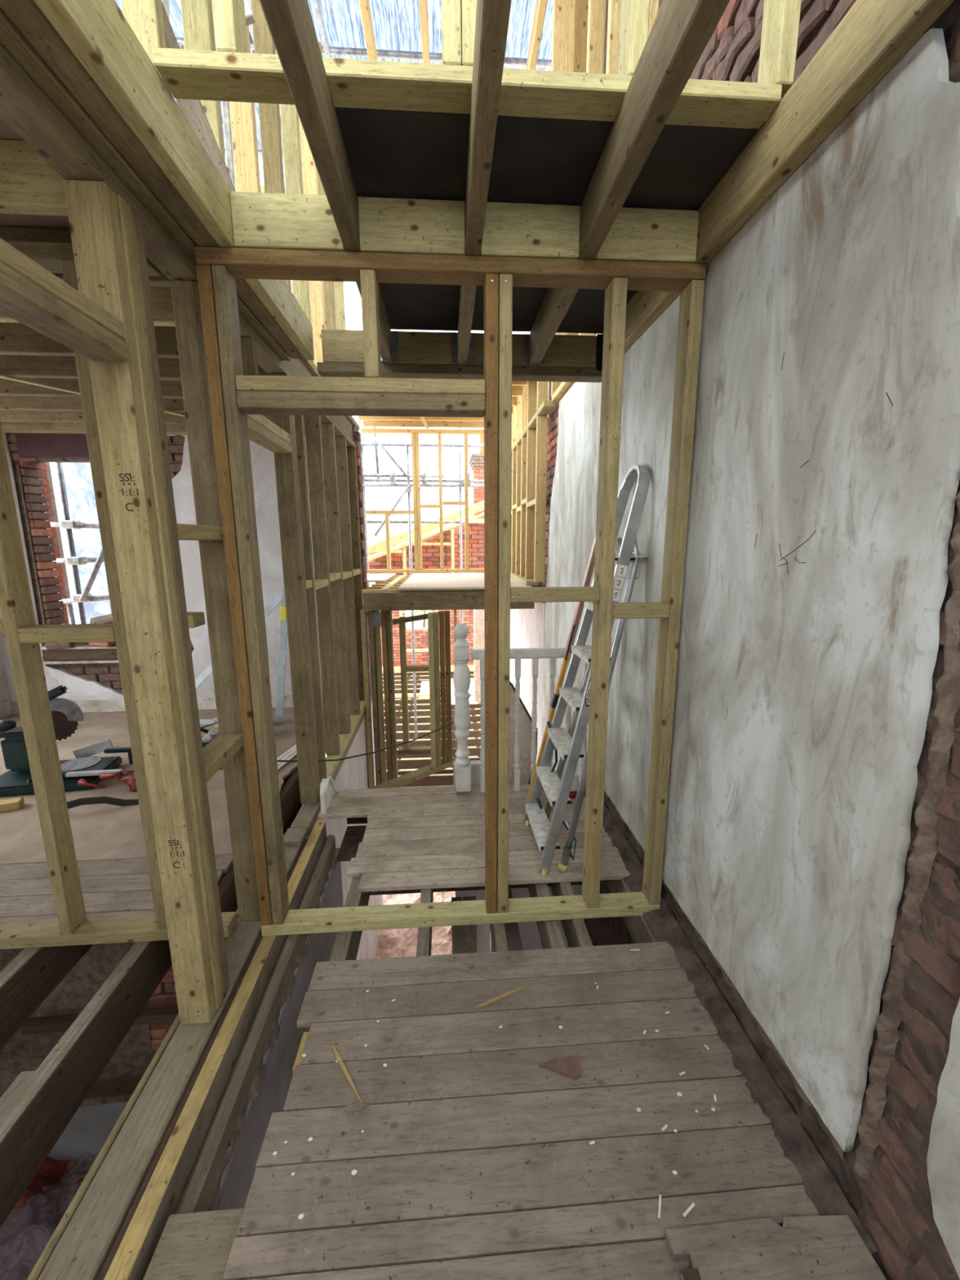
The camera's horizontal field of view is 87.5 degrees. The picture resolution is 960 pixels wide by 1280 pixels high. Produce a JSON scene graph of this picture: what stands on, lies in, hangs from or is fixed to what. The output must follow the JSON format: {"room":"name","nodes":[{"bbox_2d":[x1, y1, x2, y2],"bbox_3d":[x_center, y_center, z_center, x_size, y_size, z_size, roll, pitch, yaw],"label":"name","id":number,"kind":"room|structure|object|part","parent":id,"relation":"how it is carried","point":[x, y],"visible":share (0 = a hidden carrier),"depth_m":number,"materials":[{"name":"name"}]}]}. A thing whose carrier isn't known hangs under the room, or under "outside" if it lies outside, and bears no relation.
{"room":"house under renovation","nodes":[
{"label":"house under renovation","id":0,"kind":"room"},
{"bbox_2d":[0,648,12,719],"bbox_3d":[-4.156,-0.042,1.567,0.115,2.600,6.250,-1,11,-4],"label":"wall","id":1,"kind":"structure","parent":0,"point":[5,704],"depth_m":4.52,"materials":[{"name":"paint"}]},
{"bbox_2d":[39,462,71,624],"bbox_3d":[-4.720,0.297,5.554,0.502,5.641,0.186,-1,11,-4],"label":"window reveal","id":2,"kind":"object","parent":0,"point":[46,468],"visible":0.06,"depth_m":5.31,"materials":[{"name":"brick"}]},
{"bbox_2d":[62,462,111,623],"bbox_3d":[-3.191,-0.967,5.587,2.604,2.500,0.335,-1,11,-4],"label":"sheeting","id":3,"kind":"object","parent":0,"point":[77,477],"visible":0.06,"depth_m":5.54,"materials":[{"name":"plastic"}]},
{"bbox_2d":[0,117,305,435],"bbox_3d":[-2.594,-1.331,1.760,3.100,0.185,5.100,-1,11,-4],"label":"ceiling","id":4,"kind":"structure","parent":0,"point":[40,391],"depth_m":2.39,"materials":[{"name":"wood"}]},
{"bbox_3d":[-2.594,-1.412,1.745,3.100,0.020,5.100,-1,11,-4],"label":"deck panel","id":5,"kind":"part","parent":4,"relation":"part of","materials":[{"name":"wood"}]},
{"bbox_2d":[161,0,236,191],"bbox_3d":[-1.261,-2.259,2.397,0.258,1.394,0.619,1,11,6],"label":"step ladder","id":6,"kind":"object","parent":4,"relation":"on","point":[230,166],"visible":0.02,"depth_m":2.42,"materials":[{"name":"metal"}]},
{"bbox_2d":[0,706,325,1228],"bbox_3d":[-2.614,1.199,2.497,3.076,0.240,4.600,-1,11,-4],"label":"floor","id":7,"kind":"structure","parent":0,"point":[37,1108],"depth_m":2.13,"materials":[{"name":"wood"}]},
{"bbox_2d":[0,796,24,812],"bbox_3d":[-2.813,0.972,2.925,0.220,0.045,0.070,-5,12,-23],"label":"timber offcut","id":8,"kind":"object","parent":7,"relation":"on","point":[11,804],"visible":1,"depth_m":2.93,"materials":[{"name":"wood"}]},
{"bbox_2d":[66,796,138,808],"bbox_3d":[-2.155,0.953,2.950,0.598,0.102,0.034,-3,11,-15],"label":"strap","id":9,"kind":"object","parent":7,"relation":"on","point":[95,800],"visible":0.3,"depth_m":2.94,"materials":[{"name":"rubber"}]},
{"bbox_2d":[0,684,217,796],"bbox_3d":[-2.394,0.592,3.314,1.526,0.645,0.562,-4,11,-17],"label":"saw","id":10,"kind":"object","parent":7,"relation":"on","point":[85,771],"visible":0.67,"depth_m":3.21,"materials":[{"name":"metal"}]},
{"bbox_3d":[-3.000,0.540,3.161,0.112,0.082,0.081,-1,11,-4],"label":"knob","id":11,"kind":"part","parent":10,"relation":"part of","materials":[{"name":"black plastic"}]},
{"bbox_3d":[-2.970,0.725,3.280,0.200,0.240,0.160,-1,11,-4],"label":"motor arm","id":12,"kind":"part","parent":10,"relation":"part of"},
{"bbox_3d":[-2.720,0.347,3.189,0.180,0.055,0.050,-27,14,-4],"label":"handle","id":13,"kind":"part","parent":10,"relation":"part of","materials":[{"name":"black plastic"}]},
{"bbox_3d":[-2.762,0.541,3.278,0.224,0.250,0.009,-7,13,-31],"label":"saw blade","id":14,"kind":"part","parent":10,"relation":"part of","materials":[{"name":"metal"}]},
{"bbox_3d":[-2.404,0.889,3.100,0.159,0.057,0.041,1,11,9],"label":"clamp handle","id":15,"kind":"part","parent":10,"relation":"part of","materials":[{"name":"red plastic"}]},
{"bbox_3d":[-2.440,0.842,3.173,0.320,0.023,0.035,-2,11,-7],"label":"support rail","id":16,"kind":"part","parent":10,"relation":"part of","materials":[{"name":"metal"}]},
{"bbox_3d":[-2.302,0.847,3.136,0.137,0.052,0.033,1,11,4],"label":"clamp handle","id":17,"kind":"part","parent":10,"relation":"part of","materials":[{"name":"red plastic"}]},
{"bbox_3d":[-2.361,0.798,3.402,0.030,0.085,0.030,-1,11,-4],"label":"support leg","id":18,"kind":"part","parent":10,"relation":"part of","materials":[{"name":"black plastic"}]},
{"bbox_2d":[115,767,137,791],"bbox_3d":[-2.100,0.851,3.189,0.366,0.173,0.237,-1,11,-4],"label":"bag","id":19,"kind":"object","parent":7,"relation":"on","point":[130,779],"visible":0.2,"depth_m":3.11,"materials":[{"name":"plastic"}]},
{"bbox_2d":[200,718,219,747],"bbox_3d":[-2.006,0.712,3.901,0.491,0.181,0.298,-11,15,-44],"label":"power tool","id":20,"kind":"object","parent":7,"relation":"on","point":[206,740],"visible":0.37,"depth_m":3.75,"materials":[{"name":"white plastic"}]},
{"bbox_2d":[195,589,287,724],"bbox_3d":[-2.096,0.167,4.218,1.006,1.162,0.190,-1,11,-4],"label":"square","id":21,"kind":"object","parent":7,"relation":"on","point":[280,597],"visible":0.39,"depth_m":4.29,"materials":[{"name":"metal"}]},
{"bbox_2d":[276,744,296,759],"bbox_3d":[-1.443,0.850,3.634,0.030,0.007,0.929,2,11,10],"label":"trim strip","id":22,"kind":"object","parent":7,"relation":"on","point":[291,749],"visible":0.16,"depth_m":3.70,"materials":[{"name":"wood"}]},
{"bbox_2d":[277,747,296,764],"bbox_3d":[-1.403,0.847,3.636,0.030,0.007,0.924,2,11,9],"label":"trim strip","id":23,"kind":"object","parent":7,"relation":"on","point":[293,751],"visible":0.16,"depth_m":3.65,"materials":[{"name":"wood"}]},
{"bbox_2d":[277,751,297,769],"bbox_3d":[-1.363,0.844,3.638,0.030,0.007,0.920,1,11,8],"label":"trim strip","id":24,"kind":"object","parent":7,"relation":"on","point":[295,753],"visible":0.16,"depth_m":3.58,"materials":[{"name":"wood"}]},
{"bbox_2d":[0,432,398,788],"bbox_3d":[-2.594,0.222,4.731,3.540,4.320,0.381,-1,11,-4],"label":"wall","id":25,"kind":"structure","parent":0,"point":[91,675],"depth_m":4.53,"materials":[{"name":"paint"}]},
{"bbox_2d":[44,642,75,650],"bbox_3d":[-3.698,0.030,4.423,0.205,0.105,0.112,-2,11,-10],"label":"brick","id":26,"kind":"object","parent":25,"relation":"on","point":[48,646],"visible":0.54,"depth_m":4.38,"materials":[{"name":"brick"}]},
{"bbox_2d":[88,641,115,646],"bbox_3d":[-3.360,0.012,4.463,0.203,0.080,0.106,1,11,8],"label":"brick","id":27,"kind":"object","parent":25,"relation":"on","point":[98,644],"visible":0.37,"depth_m":4.42,"materials":[{"name":"brick"}]},
{"bbox_2d":[0,760,578,1106],"bbox_3d":[-1.713,2.454,2.289,5.000,2.715,6.200,-1,11,-4],"label":"wall","id":28,"kind":"structure","parent":0,"point":[136,1051],"depth_m":2.81,"materials":[{"name":"paint"}]},
{"bbox_2d":[0,1152,97,1279],"bbox_3d":[-2.029,2.612,2.175,0.950,0.375,0.660,-1,11,-4],"label":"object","id":29,"kind":"object","parent":28,"relation":"on","point":[26,1232],"visible":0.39,"depth_m":2.20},
{"bbox_2d":[47,1101,128,1161],"bbox_3d":[-1.988,2.692,2.713,0.809,0.035,0.380,-1,11,-4],"label":"sheet","id":30,"kind":"object","parent":28,"relation":"on","point":[90,1127],"visible":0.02,"depth_m":2.74,"materials":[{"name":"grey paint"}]},
{"bbox_2d":[19,1004,178,1035],"bbox_3d":[-1.899,2.045,2.718,1.102,0.100,0.060,-1,11,-3],"label":"ledge timber","id":31,"kind":"object","parent":28,"relation":"attached to","point":[60,1023],"visible":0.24,"depth_m":2.69,"materials":[{"name":"wood"}]},
{"bbox_2d":[84,1075,142,1098],"bbox_3d":[-1.897,2.487,2.803,1.102,0.100,0.060,-1,11,-3],"label":"ledge timber","id":32,"kind":"object","parent":28,"relation":"attached to","point":[125,1086],"visible":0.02,"depth_m":2.77,"materials":[{"name":"wood"}]},
{"bbox_3d":[0.132,1.561,2.807,0.140,0.050,0.900,-1,11,-4],"label":"door panel","id":33,"kind":"part","parent":28,"relation":"part of","materials":[{"name":"wood"}]},
{"bbox_2d":[509,680,537,785],"bbox_3d":[0.210,0.655,3.357,0.349,1.126,0.033,-1,11,-4],"label":"panel","id":34,"kind":"object","parent":28,"relation":"attached to","point":[526,724],"visible":0.33,"depth_m":3.36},
{"bbox_2d":[207,701,382,1211],"bbox_3d":[-0.933,2.368,3.041,0.298,2.585,5.200,-1,11,-4],"label":"wall","id":35,"kind":"structure","parent":0,"point":[271,1081],"depth_m":1.97,"materials":[{"name":"grey paint"}]},
{"bbox_2d":[26,696,372,1279],"bbox_3d":[-0.961,1.101,2.899,0.263,0.229,5.000,-1,11,-4],"label":"sole timbers","id":36,"kind":"object","parent":35,"relation":"on","point":[163,1156],"visible":0.81,"depth_m":1.41,"materials":[{"name":"wood"}]},
{"bbox_2d":[0,0,371,1024],"bbox_3d":[-0.996,-1.331,2.126,0.144,4.905,5.600,-1,11,-4],"label":"wall","id":37,"kind":"structure","parent":36,"relation":"on","point":[108,322],"depth_m":1.60,"materials":[{"name":"wood"}]},
{"bbox_2d":[0,0,352,439],"bbox_3d":[-0.906,-1.368,1.946,0.234,0.164,5.250,-1,11,-4],"label":"beam","id":38,"kind":"structure","parent":37,"relation":"on","point":[85,56],"depth_m":1.14,"materials":[{"name":"wood"}]},
{"bbox_2d":[160,0,235,191],"bbox_3d":[-0.995,-1.911,1.531,0.388,0.961,0.030,-3,11,-12],"label":"board","id":39,"kind":"object","parent":38,"relation":"on","point":[193,111],"visible":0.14,"depth_m":1.59,"materials":[{"name":"wood"}]},
{"bbox_3d":[-0.992,-1.262,1.961,0.096,0.045,5.250,-1,11,-4],"label":"plate","id":40,"kind":"part","parent":37,"relation":"part of","materials":[{"name":"wood"}]},
{"bbox_2d":[244,0,255,26],"bbox_3d":[-0.913,-2.341,1.541,0.363,0.725,0.030,-2,11,-8],"label":"board","id":41,"kind":"object","parent":37,"relation":"attached to","point":[250,19],"visible":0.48,"depth_m":1.61,"materials":[{"name":"paint"}]},
{"bbox_2d":[320,776,337,813],"bbox_3d":[-0.896,0.891,2.975,0.044,0.212,0.253,-1,11,-4],"label":"baseboard","id":42,"kind":"structure","parent":37,"relation":"attached to","point":[326,793],"depth_m":2.89,"materials":[{"name":"wood"}]},
{"bbox_3d":[-1.069,-1.684,3.074,0.092,0.044,3.400,-1,11,-4],"label":"plate","id":43,"kind":"part","parent":37,"relation":"part of","materials":[{"name":"wood"}]},
{"bbox_3d":[-1.085,0.774,4.027,0.090,0.046,1.950,-1,11,-4],"label":"plate","id":44,"kind":"part","parent":37,"relation":"part of","materials":[{"name":"wood"}]},
{"bbox_2d":[219,693,471,769],"bbox_3d":[-0.799,0.661,3.355,0.178,0.289,2.516,8,14,38],"label":"power cable","id":45,"kind":"object","parent":37,"relation":"attached to","point":[287,761],"visible":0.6,"depth_m":3.33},
{"bbox_2d":[114,0,553,156],"bbox_3d":[-0.235,-4.289,1.257,9.040,1.028,9.100,-1,11,-4],"label":"roof","id":46,"kind":"structure","parent":0,"point":[338,24],"depth_m":4.18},
{"bbox_2d":[0,240,706,949],"bbox_3d":[-0.985,-0.020,1.809,3.474,2.440,0.094,-1,11,-4],"label":"wall","id":47,"kind":"structure","parent":0,"point":[233,395],"depth_m":1.77,"materials":[{"name":"wood"}]},
{"bbox_3d":[-1.877,-1.181,1.527,1.695,0.046,0.089,-1,11,-4],"label":"plate","id":48,"kind":"part","parent":47,"relation":"part of","materials":[{"name":"wood"}]},
{"bbox_3d":[-1.857,1.166,1.976,1.715,0.047,0.089,-1,11,-4],"label":"plate","id":49,"kind":"part","parent":47,"relation":"part of","materials":[{"name":"wood"}]},
{"bbox_3d":[-0.069,-1.211,1.644,1.629,0.046,0.093,-1,11,-4],"label":"plate","id":50,"kind":"part","parent":47,"relation":"part of","materials":[{"name":"wood"}]},
{"bbox_3d":[-0.061,1.139,2.095,1.632,0.047,0.089,-1,11,-4],"label":"plate","id":51,"kind":"part","parent":47,"relation":"part of","materials":[{"name":"wood"}]},
{"bbox_2d":[325,754,491,958],"bbox_3d":[-0.322,3.173,5.686,24.000,0.206,22.000,-1,11,-4],"label":"floor","id":52,"kind":"structure","parent":0,"point":[402,942],"depth_m":5.41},
{"bbox_2d":[50,462,109,624],"bbox_3d":[-3.579,-0.218,5.139,1.662,6.800,0.212,-1,11,-4],"label":"scaffold","id":53,"kind":"object","parent":52,"relation":"on","point":[79,597],"visible":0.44,"depth_m":4.95,"materials":[{"name":"metal"}]},
{"bbox_2d":[358,419,484,738],"bbox_3d":[-0.803,-1.004,8.121,5.500,7.201,0.242,-1,11,-4],"label":"scaffold","id":54,"kind":"object","parent":52,"relation":"on","point":[376,443],"visible":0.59,"depth_m":7.81,"materials":[{"name":"metal"}]},
{"bbox_2d":[413,609,431,627],"bbox_3d":[-1.543,-0.508,15.644,1.624,3.489,1.749,-8,13,-35],"label":"shrub","id":55,"kind":"object","parent":52,"relation":"on","point":[424,611],"visible":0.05,"depth_m":15.51,"materials":[{"name":"green plant"}]},
{"bbox_3d":[-1.750,0.015,15.698,0.165,2.442,0.092,-1,11,-4],"label":"stem","id":56,"kind":"part","parent":55,"relation":"part of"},
{"bbox_2d":[469,428,484,702],"bbox_3d":[0.164,-0.925,10.273,0.710,6.330,0.540,-1,11,-4],"label":"chimney stack","id":57,"kind":"object","parent":52,"relation":"on","point":[476,460],"visible":0.27,"depth_m":10.12,"materials":[{"name":"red brick"}]},
{"bbox_2d":[478,428,484,453],"bbox_3d":[0.119,-3.802,9.691,0.300,0.460,0.300,-1,11,-4],"label":"chimney pot","id":58,"kind":"object","parent":57,"relation":"on","point":[482,437],"depth_m":9.60,"materials":[{"name":"orange ceramic"}]},
{"bbox_2d":[373,609,457,788],"bbox_3d":[-0.571,0.483,4.459,0.752,1.454,0.904,-1,11,-4],"label":"wall","id":59,"kind":"structure","parent":0,"point":[437,633],"depth_m":4.51,"materials":[{"name":"wood"}]},
{"bbox_3d":[-0.922,-0.184,4.556,0.085,0.130,0.084,-1,11,-4],"label":"steel plate","id":60,"kind":"part","parent":59,"relation":"part of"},
{"bbox_3d":[-0.571,1.097,4.991,0.480,0.048,0.090,-1,11,-4],"label":"rail","id":61,"kind":"part","parent":59,"relation":"part of","materials":[{"name":"wood"}]},
{"bbox_3d":[-0.544,1.193,4.455,0.866,0.050,0.095,-11,15,-43],"label":"foot plate","id":62,"kind":"part","parent":59,"relation":"part of","materials":[{"name":"wood"}]},
{"bbox_3d":[-0.581,-0.205,4.655,0.465,0.045,0.045,-9,11,-2],"label":"rail","id":63,"kind":"part","parent":59,"relation":"part of","materials":[{"name":"wood"}]},
{"bbox_3d":[-0.570,0.273,4.834,0.270,0.045,0.090,-1,11,-4],"label":"rail","id":64,"kind":"part","parent":59,"relation":"part of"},
{"bbox_2d":[374,582,473,666],"bbox_3d":[-1.162,-0.449,12.946,3.000,2.500,0.300,-1,11,-4],"label":"wall","id":65,"kind":"structure","parent":0,"point":[421,637],"depth_m":12.96,"materials":[{"name":"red brick"}]},
{"bbox_2d":[368,515,484,575],"bbox_3d":[-0.949,0.012,9.069,3.700,4.950,0.200,-1,11,-4],"label":"brick gable","id":66,"kind":"object","parent":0,"point":[430,553],"visible":0.3,"depth_m":8.74,"materials":[{"name":"brick"}]},
{"bbox_2d":[368,500,484,575],"bbox_3d":[-0.742,-1.819,8.503,2.952,1.538,0.098,-1,11,-4],"label":"rafters","id":67,"kind":"object","parent":66,"relation":"attached to","point":[380,547],"visible":0.41,"depth_m":8.48,"materials":[{"name":"wood"}]},
{"bbox_3d":[-0.741,-1.816,8.500,3.111,0.045,0.090,-22,11,0],"label":"wall plate","id":68,"kind":"part","parent":67,"relation":"part of","materials":[{"name":"wood"}]},
{"bbox_2d":[382,665,480,787],"bbox_3d":[-0.919,1.575,9.254,2.869,0.370,7.772,-1,11,-4],"label":"floor","id":69,"kind":"structure","parent":0,"point":[406,763],"depth_m":9.24,"materials":[{"name":"wood"}]},
{"bbox_2d":[382,609,437,697],"bbox_3d":[-1.636,0.201,10.650,1.530,2.110,0.100,-1,11,-4],"label":"frame","id":70,"kind":"object","parent":69,"relation":"on","point":[397,695],"visible":0.05,"depth_m":10.76,"materials":[{"name":"wood"}]},
{"bbox_3d":[-1.632,1.208,10.842,1.530,0.060,0.100,-1,11,-4],"label":"plate","id":71,"kind":"part","parent":70,"relation":"part of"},
{"bbox_3d":[-1.284,0.225,10.679,0.675,0.050,0.100,-1,11,-4],"label":"rail","id":72,"kind":"part","parent":70,"relation":"part of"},
{"bbox_3d":[-1.168,0.748,12.970,2.850,0.140,0.100,-1,11,-4],"label":"wall plate","id":73,"kind":"part","parent":69,"relation":"part of","materials":[{"name":"wood"}]},
{"bbox_2d":[358,381,527,428],"bbox_3d":[-0.472,-2.590,5.366,1.950,0.191,2.350,-1,11,-4],"label":"ceiling","id":74,"kind":"structure","parent":0,"point":[517,386],"depth_m":6.26,"materials":[{"name":"wood"}]},
{"bbox_2d":[361,570,539,610],"bbox_3d":[-0.477,-0.610,5.640,1.910,0.245,2.353,-1,11,-4],"label":"deck","id":75,"kind":"object","parent":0,"point":[416,591],"visible":0.77,"depth_m":4.53,"materials":[{"name":"wood"}]},
{"bbox_2d":[360,428,484,573],"bbox_3d":[-0.595,-1.819,6.657,1.850,1.830,0.090,-1,11,-4],"label":"frame","id":76,"kind":"object","parent":75,"relation":"on","point":[415,433],"visible":0.82,"depth_m":6.61,"materials":[{"name":"wood"}]},
{"bbox_3d":[-1.199,-1.690,6.640,0.637,0.045,0.090,-1,11,-4],"label":"sill","id":77,"kind":"part","parent":76,"relation":"part of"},
{"bbox_3d":[-0.599,-2.696,6.490,1.850,0.045,0.090,-1,11,-4],"label":"plate","id":78,"kind":"part","parent":76,"relation":"part of","materials":[{"name":"wood"}]},
{"bbox_3d":[-0.591,-0.943,6.825,1.850,0.045,0.090,-1,11,-4],"label":"plate","id":79,"kind":"part","parent":76,"relation":"part of","materials":[{"name":"wood"}]},
{"bbox_3d":[-0.665,-1.776,6.661,0.245,0.045,0.090,-1,11,-4],"label":"sill","id":80,"kind":"part","parent":76,"relation":"part of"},
{"bbox_3d":[-0.350,-1.821,6.674,0.293,0.045,0.090,-1,11,-4],"label":"sill","id":81,"kind":"part","parent":76,"relation":"part of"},
{"bbox_3d":[0.412,-0.734,5.730,0.120,0.041,2.250,-1,11,-4],"label":"plate","id":82,"kind":"part","parent":75,"relation":"part of","materials":[{"name":"wood"}]},
{"bbox_2d":[510,381,555,582],"bbox_3d":[0.430,-1.669,5.323,0.135,1.944,2.700,-1,11,-4],"label":"frame","id":83,"kind":"object","parent":75,"relation":"on","point":[530,415],"visible":0.71,"depth_m":4.78,"materials":[{"name":"wood"}]},
{"bbox_3d":[0.451,-2.101,5.242,0.090,0.045,2.700,-1,11,-4],"label":"plate","id":84,"kind":"part","parent":83,"relation":"part of","materials":[{"name":"wood"}]},
{"bbox_2d":[151,0,801,128],"bbox_3d":[0.007,-2.295,1.028,1.497,2.006,0.091,-1,11,-4],"label":"wall","id":85,"kind":"structure","parent":0,"point":[230,73],"depth_m":1.19,"materials":[{"name":"wood"}]},
{"bbox_3d":[-0.003,-1.326,1.212,1.469,0.034,0.091,-1,11,-4],"label":"plate","id":86,"kind":"part","parent":85,"relation":"part of","materials":[{"name":"wood"}]},
{"bbox_2d":[142,782,818,1279],"bbox_3d":[-0.028,1.291,1.895,1.653,0.225,2.734,-1,11,-4],"label":"floor","id":87,"kind":"structure","parent":0,"point":[468,1157],"depth_m":1.36,"materials":[{"name":"wood"}]},
{"bbox_2d":[297,1213,303,1219],"bbox_3d":[-0.410,1.321,1.149,0.012,0.001,0.009,-1,11,-4],"label":"chip","id":88,"kind":"object","parent":87,"relation":"on","point":[300,1216],"depth_m":1.15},
{"bbox_2d":[332,1046,361,1103],"bbox_3d":[-0.387,1.260,1.456,0.011,0.006,0.200,-9,14,-37],"label":"wood splinter","id":89,"kind":"object","parent":87,"relation":"on","point":[337,1055],"visible":1,"depth_m":1.46,"materials":[{"name":"wood"}]},
{"bbox_2d":[351,1169,357,1174],"bbox_3d":[-0.308,1.305,1.230,0.014,0.001,0.011,-1,11,-4],"label":"chip","id":90,"kind":"object","parent":87,"relation":"on","point":[353,1171],"depth_m":1.23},
{"bbox_2d":[344,1103,368,1112],"bbox_3d":[-0.337,1.277,1.369,0.065,0.004,0.018,-1,11,-4],"label":"wood splinter","id":91,"kind":"object","parent":87,"relation":"on","point":[353,1107],"visible":1,"depth_m":1.37,"materials":[{"name":"wood"}]},
{"bbox_2d":[453,622,471,795],"bbox_3d":[-0.107,0.423,3.022,0.104,1.058,0.104,-1,11,-4],"label":"newel post","id":92,"kind":"object","parent":87,"relation":"on","point":[461,675],"visible":1,"depth_m":2.98,"materials":[{"name":"wood"}]},
{"bbox_2d":[474,984,528,1009],"bbox_3d":[0.076,1.211,1.703,0.209,0.006,0.009,-5,12,-24],"label":"wood splinter","id":93,"kind":"object","parent":87,"relation":"on","point":[489,1002],"visible":1,"depth_m":1.70,"materials":[{"name":"wood"}]},
{"bbox_2d":[470,647,587,792],"bbox_3d":[0.317,0.494,3.065,0.750,0.903,0.056,-1,11,-4],"label":"balustrade","id":94,"kind":"object","parent":87,"relation":"on","point":[552,653],"visible":0.48,"depth_m":3.02,"materials":[{"name":"wood"}]},
{"bbox_3d":[0.316,0.079,2.986,0.750,0.057,0.056,-1,11,-4],"label":"handrail","id":95,"kind":"part","parent":94,"relation":"part of","materials":[{"name":"wood"}]},
{"bbox_2d":[539,1054,581,1079],"bbox_3d":[0.237,1.253,1.468,0.125,0.010,0.063,-1,11,-4],"label":"fragment","id":96,"kind":"object","parent":87,"relation":"on","point":[569,1066],"visible":1,"depth_m":1.47,"materials":[{"name":"wood"}]},
{"bbox_2d":[526,533,595,804],"bbox_3d":[0.477,0.142,2.813,0.412,1.675,0.048,-1,11,-4],"label":"plank","id":97,"kind":"object","parent":87,"relation":"on","point":[590,566],"visible":0.66,"depth_m":2.78,"materials":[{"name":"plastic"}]},
{"bbox_2d":[555,770,578,798],"bbox_3d":[0.515,0.879,3.058,0.180,0.148,0.095,-1,11,-4],"label":"toolbox","id":98,"kind":"object","parent":87,"relation":"on","point":[573,793],"visible":0.24,"depth_m":3.02,"materials":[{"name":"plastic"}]},
{"bbox_2d":[568,791,577,798],"bbox_3d":[0.515,0.934,3.069,0.180,0.036,0.095,-1,11,-4],"label":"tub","id":99,"kind":"object","parent":98,"relation":"in","point":[572,793],"depth_m":3.03,"materials":[{"name":"red plastic"}]},
{"bbox_2d":[522,463,650,876],"bbox_3d":[0.497,0.136,2.400,0.502,1.864,0.490,-1,11,-4],"label":"step ladder","id":100,"kind":"object","parent":87,"relation":"on","point":[568,744],"visible":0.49,"depth_m":2.33,"materials":[{"name":"metal"}]},
{"bbox_3d":[0.514,0.264,2.567,0.376,1.544,0.043,3,11,18],"label":"leg","id":101,"kind":"part","parent":100,"relation":"part of","materials":[{"name":"metal"}]},
{"bbox_3d":[0.537,0.319,2.281,0.360,1.544,0.041,-4,12,-21],"label":"leg","id":102,"kind":"part","parent":100,"relation":"part of","materials":[{"name":"metal"}]},
{"bbox_2d":[657,1195,661,1218],"bbox_3d":[0.416,1.313,1.162,0.006,0.003,0.045,4,12,23],"label":"chip","id":103,"kind":"object","parent":87,"relation":"on","point":[660,1196],"visible":1,"depth_m":1.16,"materials":[{"name":"wood"}]},
{"bbox_2d":[661,1124,667,1130],"bbox_3d":[0.486,1.283,1.319,0.020,0.003,0.006,-7,13,-32],"label":"chip","id":104,"kind":"object","parent":87,"relation":"on","point":[665,1126],"visible":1,"depth_m":1.32,"materials":[{"name":"wood"}]},
{"bbox_2d":[682,1202,695,1217],"bbox_3d":[0.482,1.314,1.157,0.040,0.003,0.006,-7,13,-32],"label":"chip","id":105,"kind":"object","parent":87,"relation":"on","point":[693,1204],"visible":1,"depth_m":1.16,"materials":[{"name":"wood"}]},
{"bbox_2d":[664,1214,886,1279],"bbox_3d":[0.637,1.359,0.874,0.420,0.030,0.518,-1,11,-4],"label":"wooden floorboards","id":106,"kind":"object","parent":87,"relation":"on","point":[817,1247],"visible":1,"depth_m":1.07,"materials":[{"name":"wood"}]},
{"bbox_2d":[229,0,954,382],"bbox_3d":[0.040,-1.177,0.995,1.519,0.222,3.386,-1,11,-4],"label":"ceiling","id":107,"kind":"structure","parent":0,"point":[637,186],"depth_m":1.44,"materials":[{"name":"black wood"}]},
{"bbox_3d":[-0.212,-1.448,1.891,0.395,0.016,1.303,-1,11,-4],"label":"deck panel","id":108,"kind":"part","parent":107,"relation":"part of","materials":[{"name":"wood"}]},
{"bbox_3d":[-0.081,-1.398,2.623,1.490,0.045,0.096,-1,11,-4],"label":"plate","id":109,"kind":"part","parent":107,"relation":"part of","materials":[{"name":"wood"}]},
{"bbox_3d":[0.361,-1.461,1.926,0.748,0.016,1.307,-1,11,-4],"label":"deck panel","id":110,"kind":"part","parent":107,"relation":"part of","materials":[{"name":"wood"}]},
{"bbox_2d":[551,0,659,401],"bbox_3d":[0.582,-2.809,2.844,0.230,2.283,1.746,-1,11,-4],"label":"wall","id":111,"kind":"structure","parent":0,"point":[572,42],"depth_m":2.99,"materials":[{"name":"wood"}]},
{"bbox_3d":[0.657,-1.708,3.046,0.090,0.043,1.720,-1,11,-4],"label":"plate","id":112,"kind":"part","parent":111,"relation":"part of","materials":[{"name":"wood"}]},
{"bbox_2d":[547,0,856,417],"bbox_3d":[0.833,-3.019,2.134,0.156,3.006,4.800,-1,11,-4],"label":"wall","id":113,"kind":"structure","parent":0,"point":[731,53],"depth_m":1.56,"materials":[{"name":"brown brick"}]},
{"bbox_2d":[260,0,547,193],"bbox_3d":[-1.250,-4.161,2.691,4.000,0.355,5.802,-1,11,-4],"label":"roof frame","id":114,"kind":"object","parent":113,"relation":"attached to","point":[540,6],"visible":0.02,"depth_m":3.45,"materials":[{"name":"wood"}]},
{"bbox_2d":[509,0,959,1279],"bbox_3d":[0.712,0.910,3.488,0.250,5.268,7.600,-1,11,-4],"label":"wall","id":115,"kind":"structure","parent":0,"point":[810,904],"depth_m":1.19,"materials":[{"name":"paint"}]},
{"label":"outside","id":116,"kind":"structure","parent":0,"visible":0},
{"bbox_2d":[366,514,432,627],"bbox_3d":[-5.362,-3.115,23.524,6.900,5.600,4.400,-1,11,-4],"label":"house","id":117,"kind":"structure","parent":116,"point":[395,529],"depth_m":21.87,"materials":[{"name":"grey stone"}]},
{"bbox_3d":[-3.285,-0.088,4.513,0.204,0.069,0.107,3,21,-16],"label":"brick","id":118,"kind":"object","parent":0,"visible":0},
{"bbox_2d":[89,613,113,623],"bbox_3d":[-3.320,-0.166,4.434,0.211,0.135,0.113,-5,12,-21],"label":"brick","id":119,"kind":"object","parent":118,"relation":"on","point":[106,619],"visible":0.48,"depth_m":4.40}
]}

